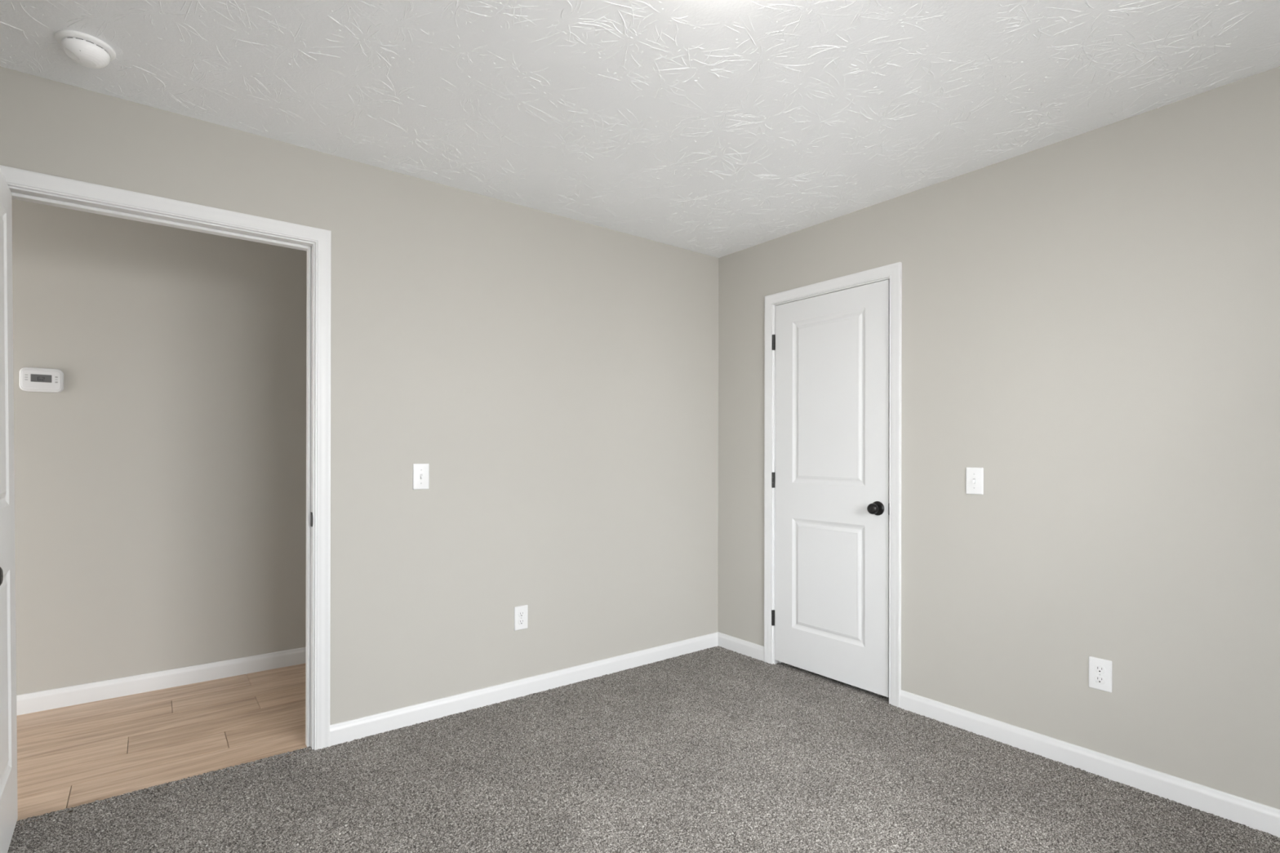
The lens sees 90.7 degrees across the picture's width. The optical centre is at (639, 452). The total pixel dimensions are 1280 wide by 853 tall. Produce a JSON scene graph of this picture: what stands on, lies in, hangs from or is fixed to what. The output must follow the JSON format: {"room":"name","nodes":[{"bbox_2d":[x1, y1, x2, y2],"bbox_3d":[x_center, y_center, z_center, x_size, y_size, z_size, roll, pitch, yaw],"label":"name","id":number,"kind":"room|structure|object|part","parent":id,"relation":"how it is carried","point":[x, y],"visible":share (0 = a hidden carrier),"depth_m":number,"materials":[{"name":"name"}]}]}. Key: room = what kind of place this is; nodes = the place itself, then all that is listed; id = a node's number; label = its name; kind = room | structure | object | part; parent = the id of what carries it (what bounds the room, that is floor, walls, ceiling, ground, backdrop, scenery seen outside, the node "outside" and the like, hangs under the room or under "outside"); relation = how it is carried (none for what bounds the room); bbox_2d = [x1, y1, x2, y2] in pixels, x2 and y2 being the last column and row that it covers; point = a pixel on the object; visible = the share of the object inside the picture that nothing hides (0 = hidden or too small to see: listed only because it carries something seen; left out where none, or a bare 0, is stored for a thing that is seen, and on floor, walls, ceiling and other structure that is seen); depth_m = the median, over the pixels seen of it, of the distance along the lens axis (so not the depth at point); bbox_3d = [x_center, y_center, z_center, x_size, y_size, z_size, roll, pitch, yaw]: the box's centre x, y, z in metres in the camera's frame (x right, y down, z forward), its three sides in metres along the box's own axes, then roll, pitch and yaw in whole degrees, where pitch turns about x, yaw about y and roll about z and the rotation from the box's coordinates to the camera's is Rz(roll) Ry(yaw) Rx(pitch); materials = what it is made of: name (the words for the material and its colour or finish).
{"room":"empty bedroom","nodes":[
{"label":"empty bedroom","id":0,"kind":"room"},
{"bbox_2d":[11,198,306,695],"bbox_3d":[-2.811,-0.005,3.029,4.000,2.460,0.100,0,0,-38],"label":"wall","id":1,"kind":"structure","parent":0,"point":[160,495],"depth_m":3.23,"materials":[{"name":"grey paint"}]},
{"bbox_2d":[18,367,63,392],"bbox_3d":[-2.800,-0.340,2.960,0.152,0.112,0.022,0,0,-38],"label":"thermostat","id":2,"kind":"object","parent":1,"relation":"attached to","point":[30,379],"visible":1,"depth_m":2.95,"materials":[{"name":"white plastic"}]},
{"bbox_2d":[16,647,306,715],"bbox_3d":[-2.818,1.166,2.953,3.900,0.093,0.013,0,0,-38],"label":"baseboard","id":3,"kind":"structure","parent":1,"relation":"attached to","point":[33,702],"depth_m":3.21,"materials":[{"name":"white paint"}]},
{"bbox_2d":[0,66,718,724],"bbox_3d":[-0.874,-0.002,3.004,3.370,2.460,0.118,0,0,-38],"label":"wall","id":4,"kind":"structure","parent":0,"point":[555,377],"depth_m":2.99,"materials":[{"name":"grey paint"}]},
{"bbox_2d":[0,168,17,852],"bbox_3d":[-1.752,0.174,1.686,0.158,2.014,0.914,0,0,-39],"label":"door","id":5,"kind":"structure","parent":4,"relation":"in","point":[8,716],"depth_m":1.93,"materials":[{"name":"white paint"}]},
{"bbox_3d":[-1.456,0.279,1.415,0.042,0.054,0.054,0,0,-39],"label":"knob","id":6,"kind":"part","parent":5,"relation":"part of","materials":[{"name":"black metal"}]},
{"bbox_2d":[0,164,331,750],"bbox_3d":[-1.724,0.152,2.336,1.039,2.132,0.135,0,0,-38],"label":"door frame","id":7,"kind":"structure","parent":4,"relation":"attached to","point":[25,185],"depth_m":2.58,"materials":[{"name":"white paint"}]},
{"bbox_3d":[-1.342,0.273,2.586,0.003,0.059,0.038,0,0,-38],"label":"strike plate","id":8,"kind":"part","parent":7,"relation":"part of","materials":[{"name":"brown metal"}]},
{"bbox_2d":[413,463,429,489],"bbox_3d":[-0.980,0.107,2.837,0.072,0.116,0.018,0,0,-38],"label":"light switch","id":9,"kind":"object","parent":4,"relation":"attached to","point":[420,471],"visible":1,"depth_m":2.84,"materials":[{"name":"white plastic"}]},
{"bbox_2d":[514,604,528,631],"bbox_3d":[-0.590,0.821,3.145,0.074,0.118,0.008,0,0,-38],"label":"power outlet","id":10,"kind":"object","parent":4,"relation":"attached to","point":[521,612],"visible":1,"depth_m":3.14,"materials":[{"name":"white plastic"}]},
{"bbox_2d":[518,618,524,625],"bbox_3d":[-0.589,0.841,3.143,0.034,0.028,0.002,0,0,-38],"label":"receptacle","id":11,"kind":"object","parent":10,"relation":"attached to","point":[521,621],"depth_m":3.14,"materials":[{"name":"grey plastic"}]},
{"bbox_2d":[518,611,524,617],"bbox_3d":[-0.589,0.802,3.143,0.034,0.028,0.002,0,0,-38],"label":"receptacle","id":12,"kind":"object","parent":10,"relation":"attached to","point":[521,614],"depth_m":3.14,"materials":[{"name":"grey plastic"}]},
{"bbox_2d":[329,631,717,746],"bbox_3d":[-0.392,1.175,3.296,2.246,0.093,0.013,0,0,-38],"label":"baseboard","id":13,"kind":"structure","parent":4,"relation":"attached to","point":[361,727],"depth_m":3.08,"materials":[{"name":"white paint"}]},
{"bbox_2d":[0,0,1279,257],"bbox_3d":[0.499,-1.289,1.822,4.288,0.123,3.668,0,0,-38],"label":"ceiling","id":14,"kind":"structure","parent":0,"point":[715,128],"depth_m":2.09,"materials":[{"name":"white paint"}]},
{"bbox_2d":[54,30,115,68],"bbox_3d":[-1.675,-1.206,1.913,0.139,0.056,0.139,0,0,-38],"label":"smoke detector","id":15,"kind":"object","parent":14,"relation":"attached to","point":[86,50],"visible":1,"depth_m":1.88,"materials":[{"name":"white plastic"}]},
{"bbox_2d":[65,37,109,54],"bbox_3d":[-1.675,-1.220,1.913,0.108,0.003,0.109,0,0,-12],"label":"vent","id":16,"kind":"object","parent":15,"relation":"attached to","point":[96,44],"depth_m":1.88,"materials":[{"name":"grey plastic"}]},
{"bbox_2d":[7,645,1279,852],"bbox_3d":[-0.594,1.216,1.732,5.918,0.022,4.665,0,0,-38],"label":"floor","id":17,"kind":"structure","parent":0,"point":[715,749],"depth_m":2.34,"materials":[{"name":"carpet"}]},
{"bbox_2d":[717,66,1279,809],"bbox_3d":[1.561,0.002,2.709,0.118,2.460,3.568,0,0,-38],"label":"wall","id":18,"kind":"structure","parent":0,"point":[1091,320],"depth_m":2.42,"materials":[{"name":"grey paint"}]},
{"bbox_2d":[717,631,764,661],"bbox_3d":[0.606,1.177,3.830,0.013,0.093,0.392,0,0,-38],"label":"baseboard","id":19,"kind":"structure","parent":18,"relation":"attached to","point":[754,651],"depth_m":3.82,"materials":[{"name":"white paint"}]},
{"bbox_2d":[771,279,889,697],"bbox_3d":[0.975,0.173,3.349,0.097,2.030,0.721,0,0,-38],"label":"door","id":20,"kind":"structure","parent":18,"relation":"in","point":[830,615],"depth_m":3.32,"materials":[{"name":"white paint"}]},
{"bbox_3d":[1.139,0.274,3.091,0.042,0.054,0.054,0,0,-38],"label":"knob","id":21,"kind":"part","parent":20,"relation":"part of","materials":[{"name":"black metal"}]},
{"bbox_2d":[764,262,902,707],"bbox_3d":[1.031,0.158,3.380,0.135,2.132,0.838,0,0,-38],"label":"door frame","id":22,"kind":"structure","parent":18,"relation":"attached to","point":[893,272],"depth_m":3.10,"materials":[{"name":"white paint"}]},
{"bbox_2d":[965,467,983,494],"bbox_3d":[1.448,0.123,2.744,0.018,0.116,0.072,0,0,-38],"label":"light switch","id":23,"kind":"object","parent":18,"relation":"attached to","point":[974,476],"visible":1,"depth_m":2.74,"materials":[{"name":"white plastic"}]},
{"bbox_2d":[899,689,1279,837],"bbox_3d":[1.920,1.178,2.135,0.013,0.093,2.220,0,0,-38],"label":"baseboard","id":24,"kind":"structure","parent":18,"relation":"attached to","point":[1254,815],"depth_m":2.35,"materials":[{"name":"white paint"}]},
{"bbox_2d":[1088,656,1111,693],"bbox_3d":[1.733,0.835,2.382,0.008,0.118,0.074,0,0,-38],"label":"power outlet","id":25,"kind":"object","parent":18,"relation":"attached to","point":[1100,669],"visible":1,"depth_m":2.38,"materials":[{"name":"white plastic"}]},
{"bbox_2d":[1094,675,1105,684],"bbox_3d":[1.730,0.855,2.381,0.002,0.028,0.034,0,0,-38],"label":"receptacle","id":26,"kind":"object","parent":25,"relation":"attached to","point":[1099,679],"depth_m":2.38,"materials":[{"name":"grey plastic"}]},
{"bbox_2d":[1094,665,1105,673],"bbox_3d":[1.731,0.816,2.381,0.002,0.028,0.034,0,0,-38],"label":"receptacle","id":27,"kind":"object","parent":25,"relation":"attached to","point":[1098,668],"depth_m":2.38,"materials":[{"name":"grey plastic"}]}
]}

